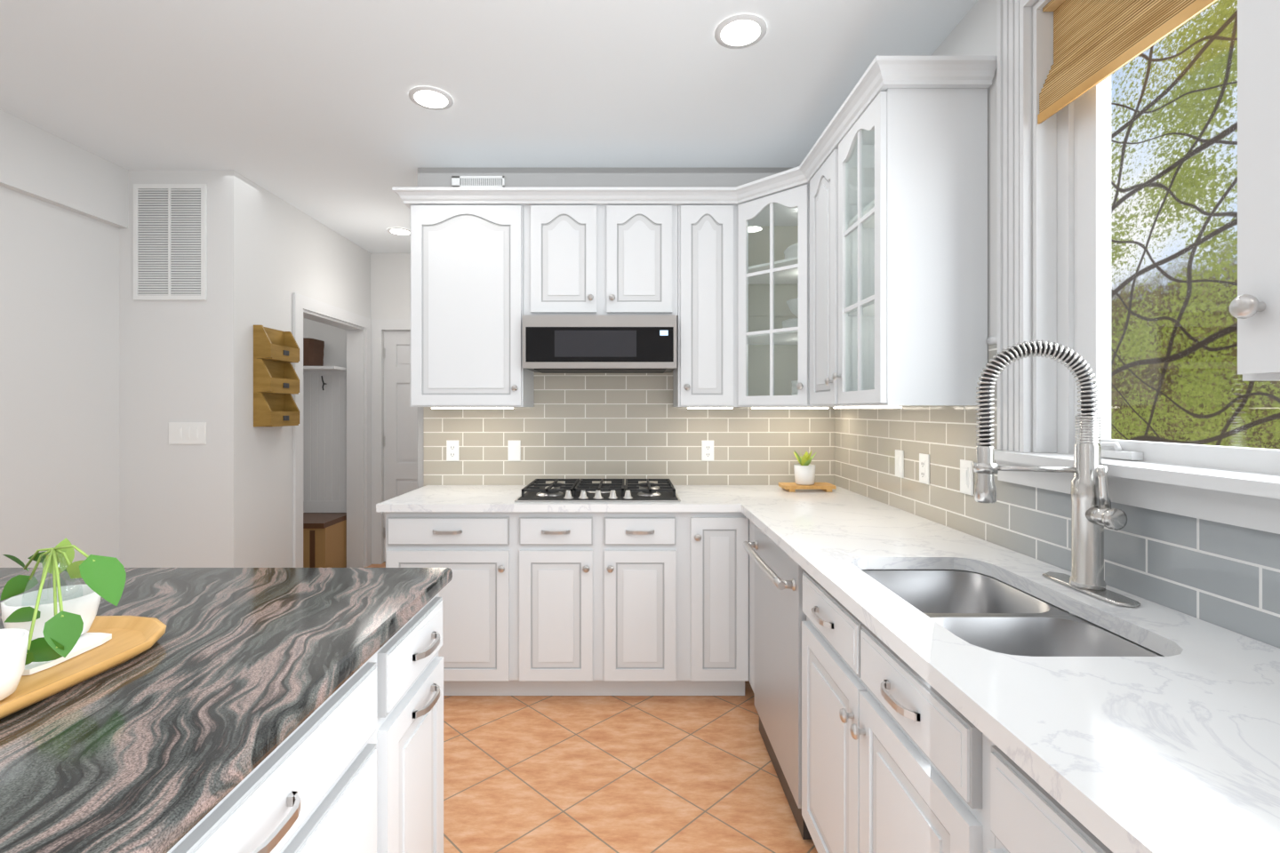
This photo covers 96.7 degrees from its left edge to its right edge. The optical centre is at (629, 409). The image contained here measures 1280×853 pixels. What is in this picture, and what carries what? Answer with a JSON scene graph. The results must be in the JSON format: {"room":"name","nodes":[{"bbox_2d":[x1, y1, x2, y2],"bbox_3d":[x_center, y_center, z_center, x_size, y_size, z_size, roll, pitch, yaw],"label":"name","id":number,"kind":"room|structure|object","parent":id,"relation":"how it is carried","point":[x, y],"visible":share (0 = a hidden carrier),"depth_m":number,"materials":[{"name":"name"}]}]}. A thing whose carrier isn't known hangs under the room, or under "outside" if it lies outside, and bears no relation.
{"room":"kitchen","nodes":[
{"label":"kitchen","id":0,"kind":"room"},
{"bbox_2d":[0,0,977,253],"bbox_3d":[-1.570,-1.402,1.325,6.060,0.080,8.050,0,0,0],"label":"ceiling","id":1,"kind":"structure","parent":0,"point":[308,101],"depth_m":2.37,"materials":[{"name":"white paint"}]},
{"bbox_2d":[386,14,767,235],"bbox_3d":[-0.440,-1.190,1.968,2.800,0.340,4.921,0,0,0],"label":"recessed lights","id":2,"kind":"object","parent":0,"point":[740,31],"depth_m":2.09},
{"bbox_2d":[344,561,817,852],"bbox_3d":[-1.570,1.368,1.275,6.060,0.060,7.950,0,0,0],"label":"floor","id":3,"kind":"structure","parent":0,"point":[523,774],"depth_m":2.06,"materials":[{"name":"tile"}]},
{"bbox_2d":[167,593,443,852],"bbox_3d":[-1.097,0.889,0.098,1.325,0.893,2.695,0,0,0],"label":"kitchen island","id":4,"kind":"object","parent":3,"relation":"on","point":[364,773],"visible":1,"depth_m":0.99,"materials":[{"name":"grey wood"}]},
{"bbox_2d":[0,568,452,852],"bbox_3d":[-1.120,0.421,0.090,1.340,0.038,2.740,0,0,0],"label":"countertop","id":5,"kind":"structure","parent":4,"relation":"on","point":[129,757],"depth_m":0.79,"materials":[{"name":"grey stone"}]},
{"bbox_2d":[0,616,166,719],"bbox_3d":[-0.945,0.389,0.665,0.292,0.024,0.752,0,0,5],"label":"serving tray","id":6,"kind":"object","parent":5,"relation":"on","point":[132,636],"visible":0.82,"depth_m":0.88,"materials":[{"name":"brown wood"}]},
{"bbox_2d":[0,537,126,701],"bbox_3d":[-0.922,0.303,0.886,0.206,0.173,0.383,0,0,-29],"label":"pothos","id":7,"kind":"object","parent":6,"relation":"on","point":[45,628],"visible":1,"depth_m":0.90,"materials":[{"name":"green plant"}]},
{"bbox_2d":[303,512,346,567],"bbox_3d":[-3.345,1.117,4.718,1.870,0.438,0.460,0,0,0],"label":"bench","id":8,"kind":"object","parent":3,"relation":"on","point":[324,534],"visible":0.17,"depth_m":4.57,"materials":[{"name":"brown wood"}]},
{"bbox_2d":[385,512,748,695],"bbox_3d":[-0.282,0.898,2.861,1.645,0.875,0.661,0,0,0],"label":"base cabinet","id":9,"kind":"object","parent":3,"relation":"on","point":[535,604],"visible":0.95,"depth_m":2.56,"materials":[{"name":"grey wood"}]},
{"bbox_2d":[742,525,812,839],"bbox_3d":[0.793,0.900,2.050,0.694,0.870,0.620,0,0,0],"label":"dishwasher","id":10,"kind":"object","parent":3,"relation":"on","point":[780,615],"visible":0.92,"depth_m":1.95,"materials":[{"name":"grey metal"}]},
{"bbox_2d":[748,519,1112,852],"bbox_3d":[0.821,0.898,0.690,0.661,0.875,3.779,0,0,0],"label":"base cabinet","id":11,"kind":"object","parent":3,"relation":"on","point":[890,765],"visible":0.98,"depth_m":1.13,"materials":[{"name":"grey wood"}]},
{"bbox_2d":[376,485,1279,852],"bbox_3d":[0.011,0.441,0.986,2.281,0.035,4.411,0,0,0],"label":"countertop","id":12,"kind":"structure","parent":11,"relation":"on","point":[1179,751],"depth_m":0.90,"materials":[{"name":"white stone"}]},
{"bbox_2d":[514,479,680,502],"bbox_3d":[-0.145,0.398,2.853,0.760,0.047,0.503,0,0,0],"label":"cooktop","id":13,"kind":"object","parent":12,"relation":"in","point":[572,490],"visible":1,"depth_m":2.73,"materials":[{"name":"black metal"}]},
{"bbox_2d":[778,482,836,492],"bbox_3d":[0.930,0.406,2.985,0.270,0.030,0.150,0,0,0],"label":"trivet","id":14,"kind":"object","parent":12,"relation":"on","point":[791,487],"visible":0.91,"depth_m":2.92,"materials":[{"name":"brown wood"}]},
{"bbox_2d":[793,449,815,485],"bbox_3d":[0.915,0.299,2.987,0.136,0.182,0.112,0,0,45],"label":"plant","id":15,"kind":"object","parent":14,"relation":"on","point":[804,472],"visible":1,"depth_m":2.95,"materials":[{"name":"green plant"}]},
{"bbox_2d":[861,569,1164,656],"bbox_3d":[0.802,0.567,1.302,0.403,0.214,0.677,0,0,0],"label":"sink","id":16,"kind":"object","parent":12,"relation":"in","point":[985,612],"visible":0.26,"depth_m":1.27,"materials":[{"name":"silver metal"}]},
{"bbox_2d":[972,339,1140,607],"bbox_3d":[0.979,0.127,1.335,0.260,0.589,0.250,0,0,0],"label":"faucet","id":17,"kind":"object","parent":12,"relation":"on","point":[1092,511],"visible":1,"depth_m":1.33,"materials":[{"name":"silver metal"}]},
{"bbox_2d":[0,0,1279,648],"bbox_3d":[-1.570,-0.012,1.290,5.740,2.700,7.660,0,0,0],"label":"wall","id":18,"kind":"structure","parent":0,"point":[94,377],"depth_m":3.19,"materials":[{"name":"white paint"}]},
{"bbox_2d":[133,184,207,300],"bbox_3d":[-2.606,-0.951,3.228,0.410,0.657,0.012,0,0,0],"label":"air vent","id":19,"kind":"object","parent":18,"relation":"in","point":[170,220],"visible":1,"depth_m":3.23,"materials":[{"name":"white metal"}]},
{"bbox_2d":[168,422,206,444],"bbox_3d":[-2.503,0.133,3.228,0.206,0.121,0.011,0,0,0],"label":"light switch","id":20,"kind":"object","parent":18,"relation":"attached to","point":[180,433],"visible":1,"depth_m":3.22,"materials":[{"name":"white plastic"}]},
{"bbox_2d":[253,325,299,426],"bbox_3d":[-2.193,-0.202,3.550,0.109,0.610,0.300,0,0,0],"label":"wall organizer","id":21,"kind":"object","parent":18,"relation":"attached to","point":[276,380],"visible":1,"depth_m":3.50,"materials":[{"name":"brown wood"}]},
{"bbox_2d":[303,366,346,390],"bbox_3d":[-3.345,-0.261,4.782,1.870,0.192,0.268,0,0,0],"label":"shelf","id":22,"kind":"object","parent":18,"relation":"attached to","point":[305,368],"depth_m":4.71,"materials":[{"name":"white wood"}]},
{"bbox_2d":[303,337,324,366],"bbox_3d":[-2.750,-0.473,4.774,0.279,0.228,0.264,0,0,0],"label":"basket","id":23,"kind":"object","parent":22,"relation":"on","point":[313,349],"depth_m":4.70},
{"bbox_2d":[303,371,346,512],"bbox_3d":[-3.345,0.281,4.933,1.870,1.225,0.030,0,0,0],"label":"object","id":24,"kind":"structure","parent":18,"relation":"attached to","point":[324,412],"depth_m":4.93,"materials":[{"name":"white wood"}]},
{"bbox_2d":[292,292,410,567],"bbox_3d":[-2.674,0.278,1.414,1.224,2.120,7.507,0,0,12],"label":"door frame","id":25,"kind":"structure","parent":18,"relation":"attached to","point":[364,344],"depth_m":4.81,"materials":[{"name":"white wood"}]},
{"bbox_2d":[383,330,417,561],"bbox_3d":[-1.755,0.319,4.945,0.782,2.014,0.120,0,0,0],"label":"hall door","id":26,"kind":"structure","parent":18,"relation":"in","point":[400,438],"depth_m":4.97,"materials":[{"name":"white wood"}]},
{"bbox_2d":[446,440,458,461],"label":"outlets","id":27,"kind":"object","parent":18,"relation":"attached to","point":[452,446],"depth_m":3.18,"materials":[{"name":"white plastic"}]},
{"bbox_2d":[431,408,513,408],"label":"under-cabinet light","id":28,"kind":"object","parent":18,"relation":"attached to","point":[431,408],"depth_m":2.91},
{"bbox_2d":[451,176,504,187],"bbox_3d":[-0.848,-1.278,3.193,0.295,0.065,0.010,0,0,0],"label":"air vent","id":29,"kind":"object","parent":18,"relation":"in","point":[457,181],"visible":0.96,"depth_m":3.19,"materials":[{"name":"white metal"}]},
{"bbox_2d":[507,440,520,461],"label":"outlets","id":30,"kind":"object","parent":18,"relation":"attached to","point":[514,447],"depth_m":3.18,"materials":[{"name":"white plastic"}]},
{"bbox_2d":[410,205,737,407],"bbox_3d":[-0.278,-0.530,3.006,1.654,1.033,0.371,0,0,0],"label":"upper cabinet","id":31,"kind":"object","parent":18,"relation":"attached to","point":[476,270],"visible":1,"depth_m":2.85,"materials":[{"name":"grey wood"}]},
{"bbox_2d":[522,315,676,373],"bbox_3d":[-0.146,-0.332,2.991,0.758,0.264,0.400,0,0,0],"label":"microwave","id":32,"kind":"object","parent":31,"relation":"attached to","point":[551,344],"visible":1,"depth_m":2.79,"materials":[{"name":"stainless steel"},{"name":"black glass"},{"name":"dark metal"}]},
{"bbox_2d":[392,56,997,209],"bbox_3d":[0.073,-1.065,2.631,2.718,0.066,0.870,0,0,28],"label":"crown molding","id":33,"kind":"structure","parent":31,"relation":"on","point":[884,72],"depth_m":2.61,"materials":[{"name":"white wood"}]},
{"bbox_2d":[701,440,713,461],"label":"outlets","id":34,"kind":"object","parent":18,"relation":"attached to","point":[707,446],"depth_m":3.18,"materials":[{"name":"white plastic"}]},
{"bbox_2d":[687,408,732,408],"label":"under-cabinet light","id":35,"kind":"object","parent":18,"relation":"attached to","point":[687,408],"depth_m":2.91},
{"bbox_2d":[737,184,811,407],"bbox_3d":[0.848,-0.530,2.882,0.606,1.033,0.617,0,0,0],"label":"upper cabinet","id":36,"kind":"object","parent":18,"relation":"attached to","point":[771,356],"visible":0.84,"depth_m":2.85,"materials":[{"name":"white wood"}]},
{"bbox_2d":[782,242,798,395],"bbox_3d":[0.950,-0.460,2.920,0.325,0.850,0.260,0,0,40],"label":"dishes","id":37,"kind":"object","parent":36,"relation":"on","point":[792,251],"visible":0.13,"depth_m":2.90,"materials":[{"name":"white ceramic"}]},
{"bbox_2d":[751,408,828,408],"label":"under-cabinet light","id":38,"kind":"object","parent":18,"relation":"attached to","point":[751,408],"depth_m":3.00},
{"bbox_2d":[809,88,987,407],"bbox_3d":[0.965,-0.530,2.208,0.373,1.033,0.761,0,0,0],"label":"upper cabinet","id":39,"kind":"object","parent":18,"relation":"attached to","point":[899,212],"visible":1,"depth_m":1.83,"materials":[{"name":"white wood"}]},
{"bbox_2d":[833,406,902,408],"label":"under-cabinet light","id":40,"kind":"object","parent":39,"relation":"attached to","point":[893,407],"depth_m":2.08,"materials":[{"name":"white plastic"}]},
{"bbox_2d":[895,449,903,478],"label":"light switch","id":41,"kind":"object","parent":18,"relation":"attached to","point":[899,454],"depth_m":2.41,"materials":[{"name":"white plastic"}]},
{"bbox_2d":[919,453,929,484],"label":"outlets","id":42,"kind":"object","parent":18,"relation":"attached to","point":[924,459],"depth_m":2.20,"materials":[{"name":"white plastic"}]},
{"bbox_2d":[960,459,973,495],"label":"light switch","id":43,"kind":"object","parent":18,"relation":"attached to","point":[966,472],"depth_m":1.93,"materials":[{"name":"white plastic"}]},
{"bbox_2d":[994,0,1279,534],"bbox_3d":[1.155,-0.531,1.255,0.129,1.498,1.046,0,0,0],"label":"window","id":44,"kind":"structure","parent":18,"relation":"in","point":[1251,500],"depth_m":1.62,"materials":[{"name":"white wood"}]},
{"bbox_2d":[1037,0,1217,124],"bbox_3d":[1.188,-0.984,1.255,0.055,0.344,0.726,0,0,0],"label":"window shade","id":45,"kind":"object","parent":44,"relation":"attached to","point":[1093,39],"depth_m":1.44,"materials":[{"name":"brown wood"}]},
{"bbox_2d":[1056,74,1279,475],"bbox_3d":[1.250,-0.504,1.255,0.090,1.309,0.764,0,0,0],"label":"window frame","id":46,"kind":"structure","parent":18,"relation":"in","point":[1084,125],"depth_m":1.52,"materials":[{"name":"white wood"}]},
{"bbox_2d":[1229,0,1279,381],"bbox_3d":[0.966,-0.543,-0.215,0.371,1.008,1.970,0,0,0],"label":"upper cabinet","id":47,"kind":"object","parent":18,"relation":"attached to","point":[1256,307],"visible":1,"depth_m":0.73,"materials":[{"name":"white wood"}]},
{"label":"outside","id":48,"kind":"structure","parent":0,"visible":0},
{"bbox_2d":[1111,0,1279,449],"bbox_3d":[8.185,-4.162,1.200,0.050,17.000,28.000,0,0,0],"label":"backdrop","id":49,"kind":"structure","parent":48,"point":[1175,379],"depth_m":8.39,"materials":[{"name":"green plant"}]}
]}

